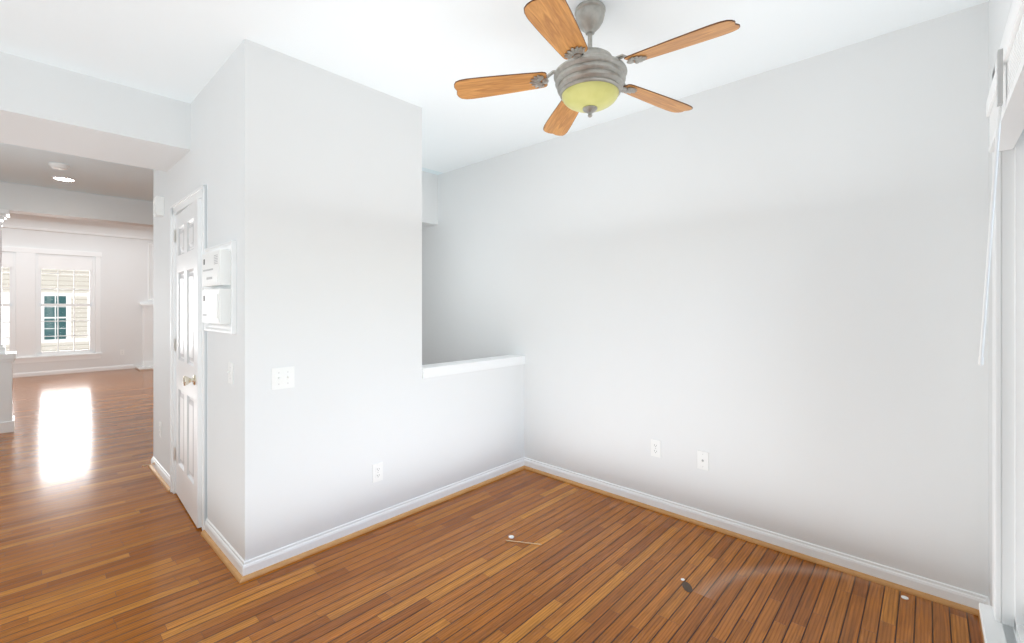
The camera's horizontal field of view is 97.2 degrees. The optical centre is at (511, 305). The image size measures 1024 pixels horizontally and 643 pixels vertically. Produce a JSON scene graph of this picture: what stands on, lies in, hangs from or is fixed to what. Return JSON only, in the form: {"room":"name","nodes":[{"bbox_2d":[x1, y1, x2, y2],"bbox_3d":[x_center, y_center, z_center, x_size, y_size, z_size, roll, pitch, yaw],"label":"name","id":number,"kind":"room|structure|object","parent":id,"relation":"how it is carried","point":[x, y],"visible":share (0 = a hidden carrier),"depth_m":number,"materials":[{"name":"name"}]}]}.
{"room":"living room","nodes":[
{"label":"living room","id":0,"kind":"room"},
{"bbox_2d":[2,228,152,372],"bbox_3d":[-9.564,-0.228,8.843,0.150,3.220,5.800,0,0,43],"label":"wall","id":1,"kind":"structure","parent":0,"point":[123,278],"depth_m":9.76,"materials":[{"name":"paint"}]},
{"bbox_2d":[2,251,15,350],"bbox_3d":[-9.923,-0.021,8.440,0.090,2.035,0.868,0,0,43],"label":"window","id":2,"kind":"structure","parent":1,"relation":"in","point":[12,304],"depth_m":8.71,"materials":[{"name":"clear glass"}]},
{"bbox_2d":[2,246,102,363],"bbox_3d":[-9.508,-0.011,8.826,0.175,2.255,2.220,0,0,43],"label":"window","id":3,"kind":"structure","parent":1,"relation":"in","point":[38,307],"depth_m":8.97,"materials":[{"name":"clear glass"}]},
{"bbox_2d":[2,253,92,270],"bbox_3d":[-9.513,-0.870,8.831,0.042,0.264,1.924,0,0,43],"label":"window blind","id":4,"kind":"object","parent":3,"relation":"attached to","point":[63,263],"visible":0.9,"depth_m":9.16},
{"bbox_2d":[13,364,132,377],"bbox_3d":[-9.927,1.339,8.328,0.014,0.086,4.550,0,0,43],"label":"baseboard","id":5,"kind":"structure","parent":1,"relation":"attached to","point":[65,371],"depth_m":9.25,"materials":[{"name":"white wood"}]},
{"bbox_2d":[1,213,152,239],"bbox_3d":[-9.461,-1.663,8.748,0.130,0.350,5.800,0,0,43],"label":"crown molding","id":6,"kind":"structure","parent":1,"relation":"attached to","point":[42,223],"depth_m":9.31,"materials":[{"name":"white wood"}]},
{"bbox_2d":[153,39,272,560],"bbox_3d":[-2.183,0.012,3.136,2.360,2.740,0.120,0,0,43],"label":"wall","id":7,"kind":"structure","parent":0,"point":[231,152],"depth_m":2.39,"materials":[{"name":"paint"}]},
{"bbox_2d":[153,196,163,216],"bbox_3d":[-2.828,-0.793,3.610,0.110,0.150,0.055,0,0,43],"label":"box","id":8,"kind":"object","parent":7,"relation":"attached to","point":[158,206],"visible":0.96,"depth_m":3.58,"materials":[{"name":"white plastic"}]},
{"bbox_2d":[148,465,169,491],"bbox_3d":[-2.826,1.372,3.615,0.773,0.020,0.019,0,0,43],"label":"trim","id":9,"kind":"structure","parent":7,"relation":"attached to","point":[166,486],"depth_m":3.59,"materials":[{"name":"brown wood"}]},
{"bbox_2d":[151,456,169,486],"bbox_3d":[-2.803,1.339,3.616,0.740,0.086,0.014,0,0,43],"label":"baseboard","id":10,"kind":"structure","parent":7,"relation":"attached to","point":[163,473],"depth_m":3.62,"materials":[{"name":"white wood"}]},
{"bbox_2d":[174,199,201,527],"bbox_3d":[-2.219,0.355,3.048,0.776,2.030,0.126,0,0,43],"label":"door","id":11,"kind":"structure","parent":7,"relation":"in","point":[188,348],"depth_m":2.97,"materials":[{"name":"white wood"}]},
{"bbox_2d":[170,185,206,530],"bbox_3d":[-2.162,0.322,3.101,0.900,2.120,0.142,0,0,43],"label":"door frame","id":12,"kind":"structure","parent":7,"relation":"attached to","point":[181,205],"depth_m":3.28,"materials":[{"name":"white wood"}]},
{"bbox_2d":[202,240,236,333],"bbox_3d":[-1.662,-0.098,2.533,0.525,0.490,0.058,0,0,43],"label":"panel frame","id":13,"kind":"object","parent":7,"relation":"attached to","point":[219,306],"visible":1,"depth_m":2.44,"materials":[{"name":"white plastic"}]},
{"bbox_2d":[201,530,238,577],"bbox_3d":[-1.624,1.372,2.507,0.697,0.020,0.019,0,0,43],"label":"trim","id":14,"kind":"structure","parent":7,"relation":"attached to","point":[217,550],"depth_m":2.50,"materials":[{"name":"brown wood"}]},
{"bbox_2d":[204,518,239,568],"bbox_3d":[-1.622,1.339,2.527,0.670,0.086,0.014,0,0,43],"label":"baseboard","id":15,"kind":"structure","parent":7,"relation":"attached to","point":[217,537],"depth_m":2.52,"materials":[{"name":"white wood"}]},
{"bbox_2d":[227,362,232,383],"bbox_3d":[-1.524,0.362,2.431,0.070,0.114,0.021,0,0,43],"label":"light switch","id":16,"kind":"object","parent":7,"relation":"attached to","point":[230,372],"visible":1,"depth_m":2.43,"materials":[{"name":"white plastic"}]},
{"bbox_2d":[273,50,523,549],"bbox_3d":[-0.622,0.012,3.178,0.120,2.740,2.010,0,0,43],"label":"wall","id":17,"kind":"structure","parent":0,"point":[309,175],"depth_m":2.71,"materials":[{"name":"paint"}]},
{"bbox_2d":[271,366,293,389],"bbox_3d":[-1.224,0.387,2.420,0.021,0.114,0.116,0,0,43],"label":"light switch","id":18,"kind":"object","parent":17,"relation":"attached to","point":[282,377],"visible":1,"depth_m":2.42,"materials":[{"name":"white plastic"}]},
{"bbox_2d":[373,462,382,482],"bbox_3d":[-0.844,1.047,2.841,0.008,0.114,0.070,0,0,43],"label":"outlet","id":19,"kind":"object","parent":17,"relation":"attached to","point":[377,472],"visible":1,"depth_m":2.84,"materials":[{"name":"white plastic"}]},
{"bbox_2d":[232,466,523,582],"bbox_3d":[-0.635,1.372,3.040,0.019,0.020,2.143,0,0,43],"label":"trim","id":20,"kind":"structure","parent":17,"relation":"attached to","point":[236,574],"depth_m":2.72,"materials":[{"name":"brown wood"}]},
{"bbox_2d":[237,457,524,575],"bbox_3d":[-0.636,1.339,3.063,0.014,0.086,2.138,0,0,43],"label":"baseboard","id":21,"kind":"structure","parent":17,"relation":"attached to","point":[257,563],"depth_m":2.75,"materials":[{"name":"white wood"}]},
{"bbox_2d":[422,355,524,378],"bbox_3d":[-0.301,0.462,3.526,0.151,0.070,1.063,0,0,43],"label":"trim","id":22,"kind":"structure","parent":17,"relation":"on","point":[446,368],"depth_m":3.42,"materials":[{"name":"white wood"}]},
{"bbox_2d":[409,103,421,499],"bbox_3d":[-1.481,0.012,3.809,2.240,2.740,0.120,0,0,43],"label":"wall","id":23,"kind":"structure","parent":0,"point":[415,112],"depth_m":3.06,"materials":[{"name":"paint"}]},
{"bbox_2d":[422,171,437,227],"bbox_3d":[-1.517,-1.100,4.647,1.052,0.516,1.063,0,0,43],"label":"wall","id":24,"kind":"structure","parent":0,"point":[429,199],"depth_m":4.61,"materials":[{"name":"paint"}]},
{"bbox_2d":[0,368,982,642],"bbox_3d":[-4.675,1.432,4.337,13.449,0.100,6.100,0,0,43],"label":"floor","id":25,"kind":"structure","parent":0,"point":[102,540],"depth_m":2.33,"materials":[{"name":"brown wood"}]},
{"bbox_2d":[0,209,16,433],"bbox_3d":[-6.551,0.162,4.049,0.400,2.440,2.835,0,0,43],"label":"column","id":26,"kind":"structure","parent":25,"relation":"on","point":[7,417],"depth_m":4.93,"materials":[{"name":"white wood"}]},
{"bbox_2d":[135,243,152,369],"bbox_3d":[-7.756,-0.018,10.287,0.550,2.800,1.215,0,0,43],"label":"fireplace mantel","id":27,"kind":"object","parent":25,"relation":"on","point":[147,336],"visible":0.21,"depth_m":10.11,"materials":[{"name":"wood"}]},
{"bbox_2d":[506,540,540,544],"bbox_3d":[0.066,1.378,2.630,0.212,0.005,0.005,0,0,13],"label":"stick","id":28,"kind":"object","parent":25,"relation":"on","point":[523,542],"visible":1,"depth_m":2.63,"materials":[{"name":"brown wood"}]},
{"bbox_2d":[681,578,691,592],"bbox_3d":[0.860,1.381,2.232,0.081,0.002,0.095,0,0,43],"label":"debris","id":29,"kind":"object","parent":25,"relation":"on","point":[686,586],"visible":1,"depth_m":2.22,"materials":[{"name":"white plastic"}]},
{"bbox_2d":[0,0,988,201],"bbox_3d":[-4.675,-1.648,4.337,13.449,0.580,6.100,0,0,43],"label":"ceiling","id":30,"kind":"structure","parent":0,"point":[425,55],"depth_m":2.36,"materials":[{"name":"paint"}]},
{"bbox_2d":[48,162,69,169],"bbox_3d":[-4.353,-1.337,4.339,0.144,0.040,0.144,0,0,43],"label":"smoke detector","id":31,"kind":"object","parent":30,"relation":"attached to","point":[58,166],"visible":1,"depth_m":4.30,"materials":[{"name":"white plastic"}]},
{"bbox_2d":[51,176,75,181],"bbox_3d":[-4.782,-1.353,4.817,0.190,0.010,0.190,0,0,43],"label":"recessed light","id":32,"kind":"object","parent":30,"relation":"in","point":[63,178],"visible":0.98,"depth_m":4.80,"materials":[{"name":"white glass"}]},
{"bbox_2d":[0,182,152,226],"bbox_3d":[-5.546,-1.208,5.139,0.220,0.300,5.800,0,0,43],"label":"header","id":33,"kind":"object","parent":30,"relation":"attached to","point":[33,200],"visible":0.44,"depth_m":5.36,"materials":[{"name":"paint"}]},
{"bbox_2d":[0,52,190,171],"bbox_3d":[-3.663,-1.203,1.939,0.733,0.310,3.646,0,0,43],"label":"beam","id":34,"kind":"structure","parent":30,"relation":"attached to","point":[46,107],"depth_m":2.75,"materials":[{"name":"paint"}]},
{"bbox_2d":[454,0,739,135],"bbox_3d":[0.391,-1.110,2.031,1.168,0.496,1.218,0,0,43],"label":"fan","id":35,"kind":"object","parent":30,"relation":"hanging from","point":[589,80],"visible":1,"depth_m":1.97,"materials":[{"name":"brown wood"}]},
{"bbox_2d":[422,1,988,596],"bbox_3d":[-2.659,-0.278,6.524,13.449,3.320,0.150,0,0,43],"label":"wall","id":36,"kind":"structure","parent":0,"point":[764,289],"depth_m":2.59,"materials":[{"name":"paint"}]},
{"bbox_2d":[651,439,660,457],"bbox_3d":[0.976,0.967,3.065,0.070,0.114,0.008,0,0,43],"label":"outlet","id":37,"kind":"object","parent":36,"relation":"attached to","point":[655,448],"visible":1,"depth_m":3.06,"materials":[{"name":"white plastic"}]},
{"bbox_2d":[697,450,708,470],"bbox_3d":[1.204,0.977,2.851,0.070,0.114,0.016,0,0,43],"label":"outlet","id":38,"kind":"object","parent":36,"relation":"attached to","point":[703,460],"visible":1,"depth_m":2.85,"materials":[{"name":"white plastic"}]},
{"bbox_2d":[524,465,971,613],"bbox_3d":[1.098,1.372,2.928,2.721,0.020,0.019,0,0,43],"label":"trim","id":39,"kind":"structure","parent":36,"relation":"attached to","point":[927,596],"depth_m":2.54,"materials":[{"name":"brown wood"}]},
{"bbox_2d":[525,457,976,608],"bbox_3d":[1.109,1.339,2.939,2.749,0.086,0.014,0,0,43],"label":"baseboard","id":40,"kind":"structure","parent":36,"relation":"attached to","point":[858,564],"depth_m":2.54,"materials":[{"name":"white wood"}]},
{"bbox_2d":[989,0,1017,642],"bbox_3d":[0.214,0.012,-0.170,0.150,2.740,5.800,0,0,43],"label":"wall","id":41,"kind":"structure","parent":0,"point":[999,10],"depth_m":1.64,"materials":[{"name":"paint"}]},
{"bbox_2d":[972,608,984,642],"bbox_3d":[1.953,1.372,1.862,0.019,0.020,0.366,0,0,43],"label":"trim","id":42,"kind":"structure","parent":41,"relation":"attached to","point":[974,611],"depth_m":2.01,"materials":[{"name":"brown wood"}]},
{"bbox_2d":[977,593,989,609],"bbox_3d":[1.970,1.339,1.856,0.014,0.086,0.380,0,0,43],"label":"baseboard","id":43,"kind":"structure","parent":41,"relation":"attached to","point":[981,598],"depth_m":2.02,"materials":[{"name":"white wood"}]},
{"bbox_2d":[979,0,1023,642],"bbox_3d":[1.192,0.192,0.928,0.202,2.160,2.090,0,0,43],"label":"door frame","id":44,"kind":"structure","parent":41,"relation":"in","point":[991,624],"depth_m":1.62,"materials":[{"name":"white wood"}]},
{"bbox_2d":[986,0,1023,152],"bbox_3d":[1.147,-0.658,0.969,0.078,0.190,1.850,0,0,43],"label":"headrail valance","id":45,"kind":"object","parent":44,"relation":"attached to","point":[1006,92],"visible":0.96,"depth_m":1.29,"materials":[{"name":"white plastic"}]},
{"bbox_2d":[978,106,1001,364],"bbox_3d":[1.472,-0.193,1.392,0.011,0.774,0.211,0,0,35],"label":"blind wand","id":46,"kind":"object","parent":45,"relation":"hanging from","point":[991,217],"visible":1,"depth_m":1.38,"materials":[{"name":"plastic"}]},
{"label":"outside","id":47,"kind":"structure","parent":0,"visible":0},
{"bbox_2d":[2,267,89,351],"bbox_3d":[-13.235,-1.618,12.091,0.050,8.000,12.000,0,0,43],"label":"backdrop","id":48,"kind":"structure","parent":47,"point":[80,344],"depth_m":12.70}
]}

